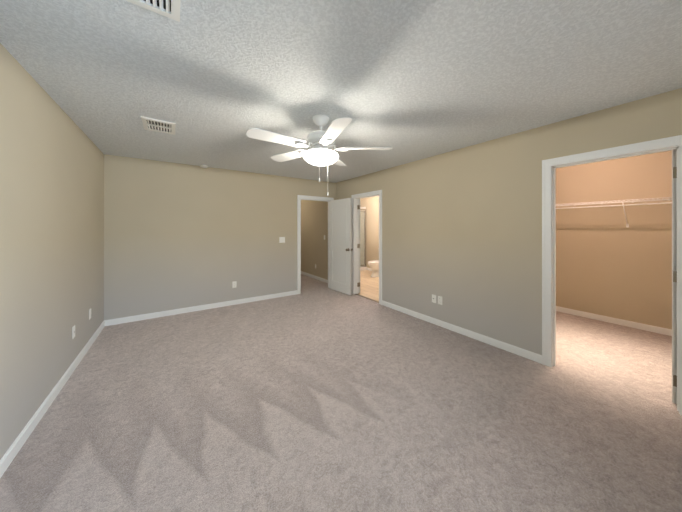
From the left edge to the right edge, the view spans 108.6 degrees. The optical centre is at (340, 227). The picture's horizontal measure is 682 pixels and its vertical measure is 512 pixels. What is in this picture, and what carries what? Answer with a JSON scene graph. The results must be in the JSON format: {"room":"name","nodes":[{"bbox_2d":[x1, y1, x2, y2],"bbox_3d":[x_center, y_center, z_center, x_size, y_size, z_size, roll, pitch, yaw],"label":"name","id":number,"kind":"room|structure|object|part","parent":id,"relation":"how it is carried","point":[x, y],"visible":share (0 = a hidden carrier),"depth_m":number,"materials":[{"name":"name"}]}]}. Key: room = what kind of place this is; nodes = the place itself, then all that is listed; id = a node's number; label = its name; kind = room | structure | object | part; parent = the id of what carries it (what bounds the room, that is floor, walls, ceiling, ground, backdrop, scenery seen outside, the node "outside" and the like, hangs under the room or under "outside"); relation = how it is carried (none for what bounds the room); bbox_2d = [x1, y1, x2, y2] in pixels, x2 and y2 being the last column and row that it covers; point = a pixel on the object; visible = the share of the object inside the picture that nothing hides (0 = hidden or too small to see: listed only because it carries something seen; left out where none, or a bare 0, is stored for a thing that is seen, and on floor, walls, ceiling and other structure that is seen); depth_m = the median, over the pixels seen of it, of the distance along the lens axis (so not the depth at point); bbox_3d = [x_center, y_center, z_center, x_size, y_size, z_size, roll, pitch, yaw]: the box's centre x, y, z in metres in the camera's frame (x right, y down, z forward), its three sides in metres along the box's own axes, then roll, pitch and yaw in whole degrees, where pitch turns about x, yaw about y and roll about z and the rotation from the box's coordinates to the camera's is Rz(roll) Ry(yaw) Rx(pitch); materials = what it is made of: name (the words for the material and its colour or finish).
{"room":"empty bedroom","nodes":[
{"label":"empty bedroom","id":0,"kind":"room"},
{"bbox_2d":[0,43,103,459],"bbox_3d":[-1.859,0.176,1.192,0.110,2.440,5.686,0,0,-35],"label":"wall","id":1,"kind":"structure","parent":0,"point":[51,224],"depth_m":1.82,"materials":[{"name":"paint"}]},
{"bbox_2d":[72,325,74,338],"bbox_3d":[-2.628,1.027,2.414,0.008,0.115,0.070,0,0,-35],"label":"electrical outlet","id":2,"kind":"object","parent":1,"relation":"attached to","point":[73,331],"visible":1,"depth_m":2.39,"materials":[{"name":"white plastic"}]},
{"bbox_2d":[104,154,335,319],"bbox_3d":[-1.734,0.179,4.661,4.246,2.440,0.110,0,0,-35],"label":"wall","id":3,"kind":"structure","parent":0,"point":[177,235],"depth_m":4.09,"materials":[{"name":"paint"}]},
{"bbox_2d":[232,281,236,287],"bbox_3d":[-1.934,1.034,4.451,0.070,0.115,0.008,0,0,-35],"label":"electrical outlet","id":4,"kind":"object","parent":3,"relation":"attached to","point":[234,284],"visible":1,"depth_m":4.45,"materials":[{"name":"white plastic"}]},
{"bbox_2d":[279,237,284,242],"bbox_3d":[-1.188,0.249,4.961,0.116,0.115,0.015,0,0,-35],"label":"light switch","id":5,"kind":"object","parent":3,"relation":"attached to","point":[281,239],"visible":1,"depth_m":4.96,"materials":[{"name":"white plastic"}]},
{"bbox_2d":[297,195,333,293],"bbox_3d":[-0.580,0.357,5.454,0.895,2.085,0.146,0,0,-35],"label":"door frame","id":6,"kind":"structure","parent":3,"relation":"attached to","point":[312,198],"depth_m":5.18,"materials":[{"name":"white wood"}]},
{"bbox_2d":[329,198,352,294],"bbox_3d":[-0.007,0.388,5.327,0.173,1.998,0.749,0,0,-35],"label":"hall door","id":7,"kind":"structure","parent":3,"relation":"in","point":[340,245],"depth_m":5.27,"materials":[{"name":"white wood"}]},
{"bbox_2d":[301,200,327,279],"bbox_3d":[-0.949,0.180,7.169,0.110,2.440,3.134,0,0,-35],"label":"wall","id":8,"kind":"structure","parent":0,"point":[314,231],"depth_m":6.75,"materials":[{"name":"paint"}]},
{"bbox_2d":[0,274,681,511],"bbox_3d":[-0.184,1.448,4.244,6.330,0.100,8.820,0,0,-35],"label":"floor","id":9,"kind":"structure","parent":0,"point":[326,400],"depth_m":1.77,"materials":[{"name":"beige carpet"}]},
{"bbox_2d":[0,0,681,182],"bbox_3d":[-0.184,-1.092,4.246,6.330,0.100,8.820,0,0,-35],"label":"ceiling","id":10,"kind":"structure","parent":0,"point":[408,81],"depth_m":1.62,"materials":[{"name":"white paint"}]},
{"bbox_2d":[126,0,180,21],"bbox_3d":[-0.824,-1.038,1.015,0.270,0.012,0.350,0,0,-35],"label":"ceiling vent","id":11,"kind":"object","parent":10,"relation":"in","point":[169,9],"visible":1,"depth_m":1.15,"materials":[{"name":"white plastic"}]},
{"bbox_2d":[141,116,175,134],"bbox_3d":[-1.862,-1.037,2.516,0.270,0.012,0.350,0,0,-35],"label":"ceiling vent","id":12,"kind":"object","parent":10,"relation":"in","point":[155,125],"visible":1,"depth_m":2.49,"materials":[{"name":"white plastic"}]},
{"bbox_2d":[246,114,392,195],"bbox_3d":[-0.229,-0.671,2.303,1.269,0.745,1.312,0,0,-35],"label":"fan","id":13,"kind":"object","parent":10,"relation":"hanging from","point":[320,138],"depth_m":2.22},
{"bbox_3d":[-0.192,-0.654,2.336,0.340,0.118,0.340,0,0,-35],"label":"main fan shade","id":14,"kind":"part","parent":13,"relation":"part of","materials":[{"name":"white glass"}]},
{"bbox_2d":[358,270,378,300],"bbox_3d":[0.823,1.449,6.399,2.229,0.102,4.910,0,0,-35],"label":"floor","id":15,"kind":"structure","parent":0,"point":[369,289],"depth_m":5.92,"materials":[{"name":"beige tile"}]},
{"bbox_2d":[360,207,366,270],"bbox_3d":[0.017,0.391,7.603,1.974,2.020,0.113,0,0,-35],"label":"shower frame","id":16,"kind":"object","parent":15,"relation":"on","point":[363,267],"visible":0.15,"depth_m":8.12,"materials":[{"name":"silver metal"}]},
{"bbox_2d":[368,248,378,276],"bbox_3d":[1.096,1.006,7.078,0.761,0.785,0.450,0,0,-35],"label":"toilet","id":17,"kind":"object","parent":15,"relation":"on","point":[374,266],"visible":0.44,"depth_m":6.90,"materials":[{"name":"white ceramic"}]},
{"bbox_2d":[336,88,681,354],"bbox_3d":[1.506,0.178,3.439,0.110,2.440,5.576,0,0,-35],"label":"wall","id":18,"kind":"structure","parent":0,"point":[462,232],"depth_m":2.98,"materials":[{"name":"paint"}]},
{"bbox_2d":[0,268,671,477],"bbox_3d":[-0.184,1.357,4.244,6.110,0.083,8.600,0,0,-35],"label":"baseboard","id":19,"kind":"structure","parent":18,"relation":"attached to","point":[10,454],"depth_m":3.27,"materials":[{"name":"white wood"}]},
{"bbox_2d":[358,199,359,292],"bbox_3d":[0.362,0.388,5.578,0.427,1.998,0.674,0,0,-35],"label":"bathroom door","id":20,"kind":"structure","parent":18,"relation":"in","point":[359,246],"depth_m":5.20,"materials":[{"name":"white wood"}]},
{"bbox_2d":[351,190,381,304],"bbox_3d":[0.536,0.356,4.850,0.146,2.085,0.903,0,0,-35],"label":"door frame","id":21,"kind":"structure","parent":18,"relation":"attached to","point":[355,241],"depth_m":5.13,"materials":[{"name":"white wood"}]},
{"bbox_2d":[356,294,378,302],"bbox_3d":[0.534,1.395,4.848,0.045,0.008,0.791,0,0,-35],"label":"trim","id":22,"kind":"structure","parent":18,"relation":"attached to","point":[368,298],"depth_m":4.82,"materials":[{"name":"beige wood"}]},
{"bbox_2d":[432,294,435,302],"bbox_3d":[1.350,1.033,3.561,0.008,0.115,0.070,0,0,-35],"label":"electrical outlet","id":23,"kind":"object","parent":18,"relation":"attached to","point":[433,298],"visible":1,"depth_m":3.56,"materials":[{"name":"white plastic"}]},
{"bbox_2d":[438,296,441,304],"bbox_3d":[1.405,1.033,3.480,0.008,0.115,0.070,0,0,-35],"label":"electrical outlet","id":24,"kind":"object","parent":18,"relation":"attached to","point":[440,300],"visible":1,"depth_m":3.47,"materials":[{"name":"white plastic"}]},
{"bbox_2d":[542,135,681,414],"bbox_3d":[2.371,0.354,2.180,0.146,2.085,0.898,0,0,-35],"label":"door frame","id":25,"kind":"structure","parent":18,"relation":"attached to","point":[549,166],"depth_m":2.44,"materials":[{"name":"white wood"}]},
{"bbox_2d":[672,150,676,403],"bbox_3d":[2.970,0.386,2.069,0.750,1.998,0.186,0,0,-35],"label":"closet door","id":26,"kind":"structure","parent":18,"relation":"in","point":[674,276],"depth_m":1.93,"materials":[{"name":"white wood"}]},
{"bbox_2d":[360,150,671,328],"bbox_3d":[2.591,0.179,5.698,0.110,2.440,8.070,0,0,-35],"label":"wall","id":27,"kind":"structure","parent":0,"point":[609,263],"depth_m":3.57,"materials":[{"name":"paint"}]},
{"bbox_2d":[556,197,671,226],"bbox_3d":[3.755,-0.187,3.552,0.404,0.370,2.990,0,0,-35],"label":"wire closet shelf","id":28,"kind":"object","parent":27,"relation":"attached to","point":[620,201],"visible":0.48,"depth_m":3.35,"materials":[{"name":"white metal"}]}
]}

